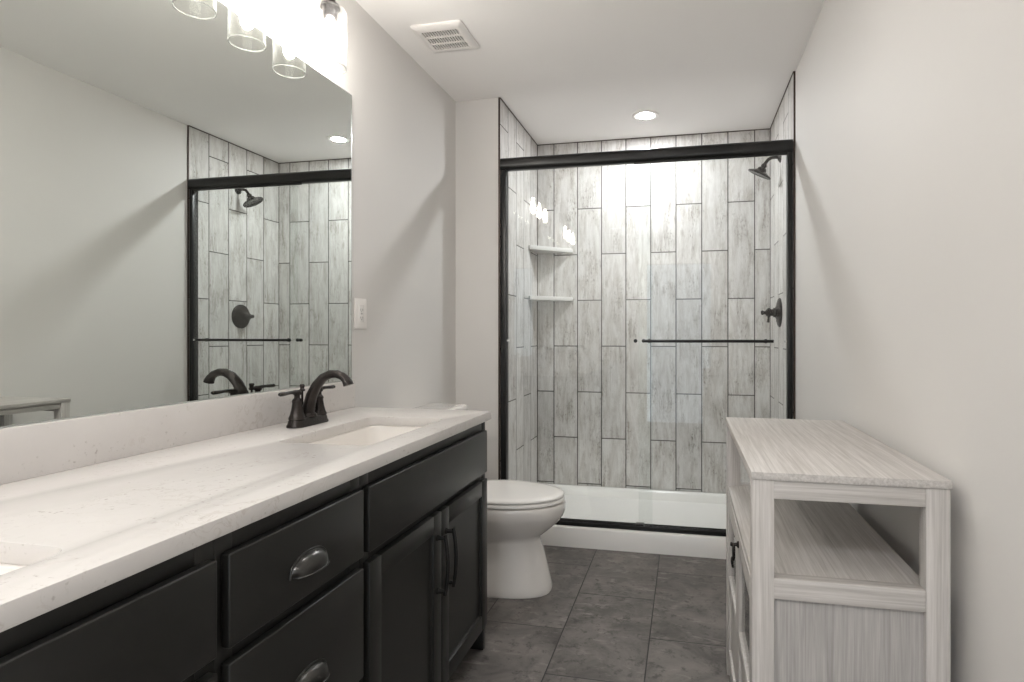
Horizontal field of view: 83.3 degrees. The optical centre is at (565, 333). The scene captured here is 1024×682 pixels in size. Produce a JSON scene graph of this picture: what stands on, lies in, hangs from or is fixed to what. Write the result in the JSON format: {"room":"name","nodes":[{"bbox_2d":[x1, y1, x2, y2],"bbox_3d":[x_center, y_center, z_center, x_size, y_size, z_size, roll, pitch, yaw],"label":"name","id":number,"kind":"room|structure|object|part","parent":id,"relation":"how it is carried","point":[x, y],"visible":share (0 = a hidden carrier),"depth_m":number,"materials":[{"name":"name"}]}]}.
{"room":"bathroom","nodes":[
{"label":"bathroom","id":0,"kind":"room"},
{"bbox_2d":[219,0,455,408],"bbox_3d":[-1.030,-0.082,1.488,0.100,2.440,5.388,0,0,12],"label":"wall","id":1,"kind":"structure","parent":0,"point":[404,121],"depth_m":2.54,"materials":[{"name":"beige paint"}]},
{"bbox_2d":[0,0,351,427],"bbox_3d":[-1.035,-0.371,1.207,0.005,1.096,2.036,0,0,12],"label":"wall mirror","id":2,"kind":"object","parent":1,"relation":"attached to","point":[176,180],"visible":0.94,"depth_m":1.41,"materials":[{"name":"grey mirror"}]},
{"bbox_2d":[0,380,354,484],"bbox_3d":[-1.032,0.229,1.189,0.020,0.103,2.071,0,0,12],"label":"backsplash","id":3,"kind":"structure","parent":1,"relation":"attached to","point":[27,451],"depth_m":1.32,"materials":[{"name":"white stone"}]},
{"bbox_2d":[222,0,346,74],"bbox_3d":[-0.853,-1.064,1.752,0.138,0.326,0.516,0,0,12],"label":"vanity light","id":4,"kind":"object","parent":1,"relation":"attached to","point":[330,8],"visible":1,"depth_m":1.92,"materials":[{"name":"clear glass"}]},
{"bbox_2d":[222,0,265,13],"bbox_3d":[-0.877,-1.041,1.559,0.106,0.279,0.106,0,0,12],"label":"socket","id":5,"kind":"object","parent":4,"relation":"attached to","point":[263,2],"depth_m":1.59,"materials":[{"name":"glass"}]},
{"bbox_2d":[272,0,310,46],"bbox_3d":[-0.837,-1.041,1.749,0.106,0.279,0.106,0,0,12],"label":"lampshade","id":6,"kind":"object","parent":4,"relation":"attached to","point":[291,6],"depth_m":1.73,"materials":[{"name":"clear glass"}]},
{"bbox_2d":[313,0,346,74],"bbox_3d":[-0.797,-1.041,1.939,0.106,0.279,0.106,0,0,12],"label":"lampshade","id":7,"kind":"object","parent":4,"relation":"attached to","point":[331,9],"depth_m":1.92,"materials":[{"name":"clear glass"}]},
{"bbox_2d":[354,298,366,328],"bbox_3d":[-0.810,-0.081,2.266,0.009,0.121,0.084,0,0,12],"label":"wall outlet","id":8,"kind":"object","parent":1,"relation":"attached to","point":[360,305],"visible":1,"depth_m":2.26,"materials":[{"name":"white plastic"}]},
{"bbox_2d":[359,305,363,321],"bbox_3d":[-0.808,-0.081,2.265,0.002,0.067,0.034,0,0,12],"label":"receptacle","id":9,"kind":"object","parent":8,"relation":"attached to","point":[361,307],"depth_m":2.26,"materials":[{"name":"white plastic"}]},
{"bbox_2d":[456,98,536,481],"bbox_3d":[-0.394,-0.082,3.634,0.260,2.440,0.927,0,0,12],"label":"wall","id":10,"kind":"structure","parent":0,"point":[476,120],"depth_m":3.20,"materials":[{"name":"beige paint"}]},
{"bbox_2d":[498,97,537,479],"bbox_3d":[-0.282,-0.139,3.547,0.012,2.327,0.811,0,0,12],"label":"trim","id":11,"kind":"structure","parent":10,"relation":"attached to","point":[499,98],"depth_m":3.15,"materials":[{"name":"brown metal"}]},
{"bbox_2d":[447,545,729,681],"bbox_3d":[-0.104,1.178,1.293,1.993,0.080,5.388,0,0,12],"label":"floor","id":12,"kind":"structure","parent":0,"point":[606,615],"depth_m":2.23,"materials":[{"name":"tile"}]},
{"bbox_2d":[0,540,216,681],"bbox_3d":[-0.869,0.724,0.539,0.603,0.826,0.814,0,0,12],"label":"base cabinet","id":13,"kind":"object","parent":12,"relation":"on","point":[157,623],"visible":0.68,"depth_m":0.74,"materials":[{"name":"black paint"}]},
{"bbox_3d":[-0.578,0.777,0.685,0.017,0.522,0.386,0,0,12],"label":"door","id":14,"kind":"part","parent":13,"relation":"part of","materials":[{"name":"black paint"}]},
{"bbox_2d":[213,477,363,681],"bbox_3d":[-0.748,0.724,1.137,0.593,0.826,0.402,0,0,12],"label":"base cabinet","id":15,"kind":"object","parent":12,"relation":"on","point":[290,580],"visible":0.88,"depth_m":1.05,"materials":[{"name":"black paint"}]},
{"bbox_3d":[-0.494,0.637,1.083,0.017,0.241,0.381,0,0,12],"label":"drawer","id":16,"kind":"part","parent":15,"relation":"part of","materials":[{"name":"black paint"}]},
{"bbox_3d":[-0.472,0.425,1.078,0.028,0.039,0.110,0,0,12],"label":"cup pull","id":17,"kind":"part","parent":15,"relation":"part of","materials":[{"name":"grey metal"}]},
{"bbox_3d":[-0.472,0.644,1.078,0.028,0.039,0.110,0,0,12],"label":"cup pull","id":18,"kind":"part","parent":15,"relation":"part of","materials":[{"name":"grey metal"}]},
{"bbox_2d":[359,422,486,681],"bbox_3d":[-0.618,0.724,1.733,0.603,0.826,0.815,0,0,12],"label":"base cabinet","id":19,"kind":"object","parent":12,"relation":"on","point":[423,562],"visible":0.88,"depth_m":1.59,"materials":[{"name":"black paint"}]},
{"bbox_2d":[0,380,491,632],"bbox_3d":[-0.763,0.243,1.132,0.570,0.133,2.071,0,0,12],"label":"countertop","id":20,"kind":"structure","parent":19,"relation":"on","point":[89,504],"depth_m":1.10,"materials":[{"name":"white stone"}]},
{"bbox_2d":[0,563,25,574],"bbox_3d":[-0.821,0.385,0.543,0.310,0.150,0.519,0,0,12],"label":"sink","id":21,"kind":"object","parent":20,"relation":"in","point":[4,567],"visible":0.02,"depth_m":0.77,"materials":[{"name":"white ceramic"}]},
{"bbox_2d":[278,370,353,428],"bbox_3d":[-0.786,0.195,1.762,0.207,0.169,0.208,0,0,-38],"label":"faucet","id":22,"kind":"object","parent":20,"relation":"on","point":[312,411],"visible":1,"depth_m":1.75,"materials":[{"name":"black metal"}]},
{"bbox_3d":[-0.816,0.175,1.687,0.018,0.015,0.084,0,0,11],"label":"lever","id":23,"kind":"part","parent":22,"relation":"part of","materials":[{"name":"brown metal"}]},
{"bbox_3d":[-0.809,0.212,1.724,0.049,0.087,0.049,0,0,12],"label":"handle","id":24,"kind":"part","parent":22,"relation":"part of","materials":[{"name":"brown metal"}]},
{"bbox_3d":[-0.819,0.205,1.779,0.018,0.098,0.018,0,0,12],"label":"lift rod","id":25,"kind":"part","parent":22,"relation":"part of","materials":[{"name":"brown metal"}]},
{"bbox_3d":[-0.798,0.266,1.775,0.054,0.028,0.164,0,0,12],"label":"plate","id":26,"kind":"part","parent":22,"relation":"part of","materials":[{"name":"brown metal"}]},
{"bbox_3d":[-0.787,0.212,1.826,0.049,0.087,0.049,0,0,12],"label":"handle","id":27,"kind":"part","parent":22,"relation":"part of","materials":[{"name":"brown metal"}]},
{"bbox_3d":[-0.732,0.181,1.761,0.171,0.142,0.045,0,0,12],"label":"spout","id":28,"kind":"part","parent":22,"relation":"part of","materials":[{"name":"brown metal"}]},
{"bbox_3d":[-0.779,0.175,1.862,0.018,0.015,0.084,0,0,13],"label":"lever","id":29,"kind":"part","parent":22,"relation":"part of","materials":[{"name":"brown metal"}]},
{"bbox_2d":[310,425,419,445],"bbox_3d":[-0.578,0.385,1.694,0.310,0.150,0.519,0,0,12],"label":"sink","id":30,"kind":"object","parent":20,"relation":"in","point":[368,435],"visible":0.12,"depth_m":1.92,"materials":[{"name":"white ceramic"}]},
{"bbox_3d":[-0.410,0.777,1.481,0.017,0.522,0.388,0,0,12],"label":"door","id":31,"kind":"part","parent":19,"relation":"part of","materials":[{"name":"black paint"}]},
{"bbox_3d":[-0.349,0.660,1.637,0.038,0.174,0.020,0,0,12],"label":"pull handle","id":32,"kind":"part","parent":19,"relation":"part of","materials":[{"name":"black metal"}]},
{"bbox_3d":[-0.337,0.660,1.696,0.038,0.174,0.020,0,0,12],"label":"pull handle","id":33,"kind":"part","parent":19,"relation":"part of","materials":[{"name":"black metal"}]},
{"bbox_3d":[-0.330,0.777,1.863,0.017,0.522,0.388,0,0,12],"label":"door","id":34,"kind":"part","parent":19,"relation":"part of","materials":[{"name":"black paint"}]},
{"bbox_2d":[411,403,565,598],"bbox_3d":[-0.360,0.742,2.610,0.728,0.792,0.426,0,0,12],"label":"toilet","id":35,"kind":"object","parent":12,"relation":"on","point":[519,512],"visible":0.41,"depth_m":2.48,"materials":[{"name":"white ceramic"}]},
{"bbox_3d":[-0.618,0.363,2.665,0.200,0.034,0.426,0,0,12],"label":"tank lid","id":36,"kind":"part","parent":35,"relation":"part of","materials":[{"name":"white ceramic"}]},
{"bbox_3d":[-0.255,0.710,2.588,0.503,0.019,0.366,0,0,12],"label":"lid","id":37,"kind":"part","parent":35,"relation":"part of","materials":[{"name":"white plastic"}]},
{"bbox_3d":[-0.252,0.731,2.587,0.500,0.016,0.368,0,0,12],"label":"seat","id":38,"kind":"part","parent":35,"relation":"part of","materials":[{"name":"white plastic"}]},
{"bbox_3d":[-0.284,0.939,2.594,0.574,0.397,0.372,0,0,12],"label":"bowl","id":39,"kind":"part","parent":35,"relation":"part of","materials":[{"name":"white ceramic"}]},
{"bbox_2d":[541,484,725,558],"bbox_3d":[0.465,1.082,3.383,1.523,0.112,0.819,0,0,12],"label":"shower tray","id":40,"kind":"object","parent":12,"relation":"on","point":[648,506],"visible":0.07,"depth_m":3.42,"materials":[{"name":"white plastic"}]},
{"bbox_2d":[500,139,792,535],"bbox_3d":[0.384,0.028,2.998,1.516,1.994,0.097,0,0,12],"label":"shower door","id":41,"kind":"structure","parent":40,"relation":"on","point":[774,147],"depth_m":2.97,"materials":[{"name":"black metal"}]},
{"bbox_3d":[0.388,-0.935,3.016,1.516,0.068,0.062,0,0,12],"label":"header rail","id":42,"kind":"part","parent":41,"relation":"part of","materials":[{"name":"black metal"}]},
{"bbox_2d":[726,417,951,681],"bbox_3d":[0.634,0.710,1.523,0.386,0.855,0.789,0,0,12],"label":"sideboard","id":43,"kind":"object","parent":12,"relation":"on","point":[814,593],"visible":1,"depth_m":1.17,"materials":[{"name":"beige wood"}]},
{"bbox_3d":[0.512,0.808,1.730,0.018,0.536,0.354,0,0,12],"label":"door","id":44,"kind":"part","parent":43,"relation":"part of","materials":[{"name":"white wood"}]},
{"bbox_3d":[0.562,0.718,1.921,0.043,0.839,0.034,0,0,12],"label":"leg","id":45,"kind":"part","parent":43,"relation":"part of","materials":[{"name":"white wood"}]},
{"bbox_3d":[0.513,0.927,1.730,0.006,0.198,0.264,0,0,12],"label":"panel","id":46,"kind":"part","parent":43,"relation":"part of","materials":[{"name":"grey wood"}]},
{"bbox_3d":[0.513,0.683,1.730,0.004,0.206,0.264,0,0,12],"label":"glass pane","id":47,"kind":"part","parent":43,"relation":"part of","materials":[{"name":"clear glass"}]},
{"bbox_3d":[0.445,0.582,1.511,0.022,0.071,0.032,0,0,12],"label":"drop pull","id":48,"kind":"part","parent":43,"relation":"part of","materials":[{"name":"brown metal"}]},
{"bbox_3d":[0.475,0.530,1.556,0.020,0.015,0.715,0,0,12],"label":"rail","id":49,"kind":"part","parent":43,"relation":"part of","materials":[{"name":"white wood"}]},
{"bbox_3d":[0.477,0.311,1.556,0.016,0.024,0.715,0,0,12],"label":"rail","id":50,"kind":"part","parent":43,"relation":"part of","materials":[{"name":"white wood"}]},
{"bbox_3d":[0.439,0.927,1.381,0.006,0.198,0.264,0,0,12],"label":"panel","id":51,"kind":"part","parent":43,"relation":"part of","materials":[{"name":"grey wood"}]},
{"bbox_3d":[0.438,0.808,1.382,0.018,0.536,0.354,0,0,12],"label":"door","id":52,"kind":"part","parent":43,"relation":"part of","materials":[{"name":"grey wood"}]},
{"bbox_3d":[0.719,0.519,1.889,0.279,0.042,0.029,0,0,12],"label":"rail","id":53,"kind":"part","parent":43,"relation":"part of","materials":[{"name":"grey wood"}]},
{"bbox_3d":[0.439,0.683,1.381,0.004,0.206,0.264,0,0,12],"label":"glass pane","id":54,"kind":"part","parent":43,"relation":"part of","materials":[{"name":"clear glass"}]},
{"bbox_3d":[0.407,0.718,1.188,0.043,0.839,0.034,0,0,12],"label":"leg","id":55,"kind":"part","parent":43,"relation":"part of","materials":[{"name":"grey wood"}]},
{"bbox_2d":[728,486,918,584],"bbox_3d":[0.633,0.514,1.523,0.339,0.018,0.723,0,0,12],"label":"shelf","id":56,"kind":"object","parent":43,"relation":"attached to","point":[823,540],"depth_m":1.37,"materials":[{"name":"beige wood"}]},
{"bbox_3d":[0.564,0.796,1.153,0.279,0.513,0.009,0,0,12],"label":"panel","id":57,"kind":"part","parent":43,"relation":"part of","materials":[{"name":"grey wood"}]},
{"bbox_3d":[0.564,0.519,1.153,0.279,0.042,0.029,0,0,12],"label":"rail","id":58,"kind":"part","parent":43,"relation":"part of","materials":[{"name":"grey wood"}]},
{"bbox_3d":[0.564,0.317,1.153,0.279,0.037,0.029,0,0,12],"label":"rail","id":59,"kind":"part","parent":43,"relation":"part of","materials":[{"name":"grey wood"}]},
{"bbox_3d":[0.722,0.718,1.121,0.043,0.839,0.034,0,0,12],"label":"leg","id":60,"kind":"part","parent":43,"relation":"part of","materials":[{"name":"grey wood"}]},
{"bbox_2d":[355,0,824,144],"bbox_3d":[-0.104,-1.352,1.293,1.993,0.100,5.388,0,0,12],"label":"ceiling","id":61,"kind":"structure","parent":0,"point":[568,71],"depth_m":2.69,"materials":[{"name":"paint"}]},
{"bbox_2d":[410,20,479,53],"bbox_3d":[-0.524,-1.293,2.506,0.232,0.017,0.232,0,0,12],"label":"ceiling vent","id":62,"kind":"object","parent":61,"relation":"in","point":[453,35],"visible":1,"depth_m":2.48,"materials":[{"name":"white plastic"}]},
{"bbox_2d":[632,110,658,120],"bbox_3d":[0.474,-1.302,3.413,0.160,0.010,0.160,0,0,12],"label":"recessed light","id":63,"kind":"object","parent":61,"relation":"in","point":[646,114],"visible":1,"depth_m":3.40,"materials":[{"name":"white plastic"}]},
{"bbox_2d":[538,129,769,493],"bbox_3d":[0.563,-0.082,3.845,1.540,2.440,0.120,0,0,12],"label":"wall","id":64,"kind":"structure","parent":0,"point":[669,250],"depth_m":3.78,"materials":[{"name":"grey tile"}]},
{"bbox_2d":[529,296,572,300],"bbox_3d":[-0.097,-0.237,3.803,0.250,0.026,0.232,0,0,12],"label":"corner shelf","id":65,"kind":"object","parent":64,"relation":"attached to","point":[534,298],"visible":1,"depth_m":3.81,"materials":[{"name":"white stone"}]},
{"bbox_2d":[529,245,572,253],"bbox_3d":[-0.097,-0.565,3.803,0.250,0.026,0.232,0,0,12],"label":"corner shelf","id":66,"kind":"object","parent":64,"relation":"attached to","point":[537,249],"visible":1,"depth_m":3.82,"materials":[{"name":"white stone"}]},
{"bbox_2d":[537,128,769,481],"bbox_3d":[0.550,-0.139,3.784,1.526,2.327,0.005,0,0,12],"label":"trim","id":67,"kind":"structure","parent":64,"relation":"attached to","point":[768,128],"depth_m":3.94,"materials":[{"name":"brown metal"}]},
{"bbox_2d":[770,0,1023,681],"bbox_3d":[0.818,-0.082,1.099,0.108,2.440,5.388,0,0,12],"label":"wall","id":68,"kind":"structure","parent":0,"point":[909,114],"depth_m":1.30,"materials":[{"name":"beige paint"}]},
{"bbox_2d":[748,156,781,179],"bbox_3d":[1.129,-0.950,3.259,0.175,0.154,0.136,0,0,12],"label":"showerhead","id":69,"kind":"object","parent":68,"relation":"attached to","point":[760,171],"visible":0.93,"depth_m":3.23,"materials":[{"name":"black metal"}]},
{"bbox_3d":[1.162,-0.983,3.241,0.087,0.052,0.018,0,0,12],"label":"shower arm","id":70,"kind":"part","parent":69,"relation":"part of","materials":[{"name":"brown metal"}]},
{"bbox_2d":[761,298,781,326],"bbox_3d":[1.167,-0.122,3.266,0.104,0.166,0.166,0,0,12],"label":"shower valve","id":71,"kind":"object","parent":68,"relation":"attached to","point":[776,312],"visible":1,"depth_m":3.24,"materials":[{"name":"black metal"}]},
{"bbox_3d":[1.155,-0.122,3.268,0.080,0.054,0.054,0,0,12],"label":"valve knob","id":72,"kind":"part","parent":71,"relation":"part of","materials":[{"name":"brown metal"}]},
{"bbox_2d":[770,71,794,418],"bbox_3d":[1.215,-0.139,3.231,0.012,2.327,0.811,0,0,12],"label":"trim","id":73,"kind":"structure","parent":68,"relation":"attached to","point":[793,72],"depth_m":2.84,"materials":[{"name":"brown metal"}]}
]}

